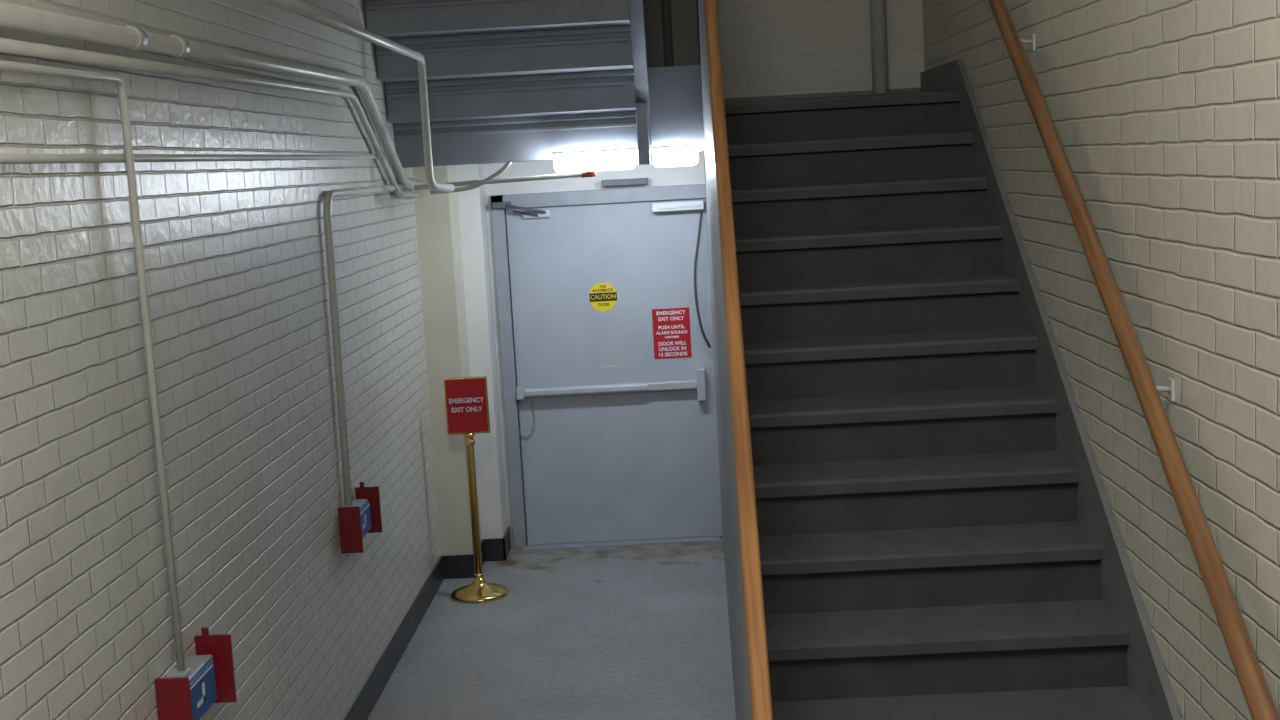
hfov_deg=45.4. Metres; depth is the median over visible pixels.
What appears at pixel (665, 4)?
pipe
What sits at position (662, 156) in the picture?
diffuser
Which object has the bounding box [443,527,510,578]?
baseboard
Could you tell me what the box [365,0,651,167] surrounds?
flight
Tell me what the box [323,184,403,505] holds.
conduit
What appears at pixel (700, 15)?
wall
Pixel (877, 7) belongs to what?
pipe
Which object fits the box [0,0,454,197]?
ceiling pipe
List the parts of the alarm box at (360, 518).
plate, plate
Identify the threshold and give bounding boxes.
[523,536,719,550]
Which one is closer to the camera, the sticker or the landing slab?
the landing slab
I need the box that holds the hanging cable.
[694,210,710,347]
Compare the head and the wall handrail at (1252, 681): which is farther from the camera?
the head
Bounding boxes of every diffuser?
[554,151,635,172]
[653,147,697,166]
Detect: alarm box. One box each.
[155,627,236,719]
[338,482,381,553]
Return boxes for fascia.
[648,70,704,153]
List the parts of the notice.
line door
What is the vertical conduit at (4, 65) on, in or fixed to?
attached to the wall at (235, 260)
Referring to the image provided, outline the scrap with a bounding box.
[600,364,618,367]
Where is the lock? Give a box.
[652,200,703,211]
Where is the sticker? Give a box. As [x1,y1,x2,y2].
[589,283,617,310]
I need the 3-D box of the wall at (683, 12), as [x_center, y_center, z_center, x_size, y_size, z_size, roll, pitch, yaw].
[-0.026,-1.553,10.177,2.749,5.600,0.220,-3,7,2]
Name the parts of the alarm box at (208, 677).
plate, plate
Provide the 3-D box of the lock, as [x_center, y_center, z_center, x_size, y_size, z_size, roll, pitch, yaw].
[0.250,-1.016,10.080,0.340,0.060,0.120,-3,7,2]
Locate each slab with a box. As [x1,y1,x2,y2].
[404,151,701,167]
[648,65,700,72]
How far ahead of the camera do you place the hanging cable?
10.06 m
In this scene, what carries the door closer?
attached to the leaf
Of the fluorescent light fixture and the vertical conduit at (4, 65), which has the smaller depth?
the vertical conduit at (4, 65)
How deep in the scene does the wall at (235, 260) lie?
5.17 m
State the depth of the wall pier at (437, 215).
9.59 m
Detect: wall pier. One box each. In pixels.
[412,165,481,555]
[456,164,507,538]
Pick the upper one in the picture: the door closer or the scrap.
the door closer
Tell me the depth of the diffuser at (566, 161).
8.76 m
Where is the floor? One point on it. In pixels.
(640, 632)
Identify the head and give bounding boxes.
[490,184,705,208]
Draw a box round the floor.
[367,536,735,719]
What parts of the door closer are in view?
arm, arm, arm plate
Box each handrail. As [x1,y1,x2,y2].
[704,0,772,719]
[988,0,1279,719]
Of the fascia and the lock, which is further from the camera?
the lock
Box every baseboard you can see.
[344,556,443,719]
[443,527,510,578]
[724,87,920,102]
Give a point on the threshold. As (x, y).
(704, 538)
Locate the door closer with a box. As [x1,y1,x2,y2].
[492,201,549,218]
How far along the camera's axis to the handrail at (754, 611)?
3.42 m
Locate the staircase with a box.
[703,0,1181,719]
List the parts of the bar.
cord, rail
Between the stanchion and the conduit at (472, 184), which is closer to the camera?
the conduit at (472, 184)
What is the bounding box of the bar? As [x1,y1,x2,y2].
[516,367,706,436]
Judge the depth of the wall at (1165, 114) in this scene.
3.56 m
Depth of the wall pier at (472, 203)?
9.98 m
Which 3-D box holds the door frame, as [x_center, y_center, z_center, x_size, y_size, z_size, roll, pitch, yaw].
[-0.881,0.091,10.322,0.084,2.400,0.120,-3,7,2]
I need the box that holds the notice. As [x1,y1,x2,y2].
[652,307,691,358]
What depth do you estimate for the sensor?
9.98 m
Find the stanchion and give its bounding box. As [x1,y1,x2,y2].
[443,376,508,602]
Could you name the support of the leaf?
attached to the wall at (683, 12)
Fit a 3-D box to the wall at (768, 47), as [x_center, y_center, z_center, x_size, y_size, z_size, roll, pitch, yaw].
[0.813,-1.175,6.915,0.924,5.600,0.150,-3,7,2]
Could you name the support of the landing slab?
on the fascia
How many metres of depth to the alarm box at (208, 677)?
4.72 m
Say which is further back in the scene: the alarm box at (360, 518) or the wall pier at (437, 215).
the wall pier at (437, 215)
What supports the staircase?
on the floor
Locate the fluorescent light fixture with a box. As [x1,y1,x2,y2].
[551,144,697,172]
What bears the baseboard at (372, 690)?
attached to the wall at (235, 260)
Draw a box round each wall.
[0,0,440,719]
[484,0,704,547]
[696,0,737,719]
[716,0,923,97]
[922,0,1279,719]
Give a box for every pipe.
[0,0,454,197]
[661,0,673,66]
[869,0,888,93]
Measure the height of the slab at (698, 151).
0.140 m
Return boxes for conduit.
[0,60,184,671]
[0,154,377,163]
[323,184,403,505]
[414,160,595,193]
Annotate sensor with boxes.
[602,178,647,186]
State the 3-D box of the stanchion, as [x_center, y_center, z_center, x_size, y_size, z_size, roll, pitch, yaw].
[-1.014,0.769,9.264,0.360,1.345,0.360,-3,7,2]
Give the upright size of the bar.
0.413 m
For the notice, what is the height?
0.335 m
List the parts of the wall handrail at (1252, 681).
bracket plate, bracket plate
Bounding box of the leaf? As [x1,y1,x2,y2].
[506,199,722,544]
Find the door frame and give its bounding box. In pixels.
[490,195,525,548]
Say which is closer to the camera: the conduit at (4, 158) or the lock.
the conduit at (4, 158)
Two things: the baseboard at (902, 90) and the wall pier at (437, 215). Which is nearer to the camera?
the baseboard at (902, 90)
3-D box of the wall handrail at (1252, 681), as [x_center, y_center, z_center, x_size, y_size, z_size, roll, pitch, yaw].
[1.156,-0.432,4.054,0.149,3.060,4.426,-3,7,2]

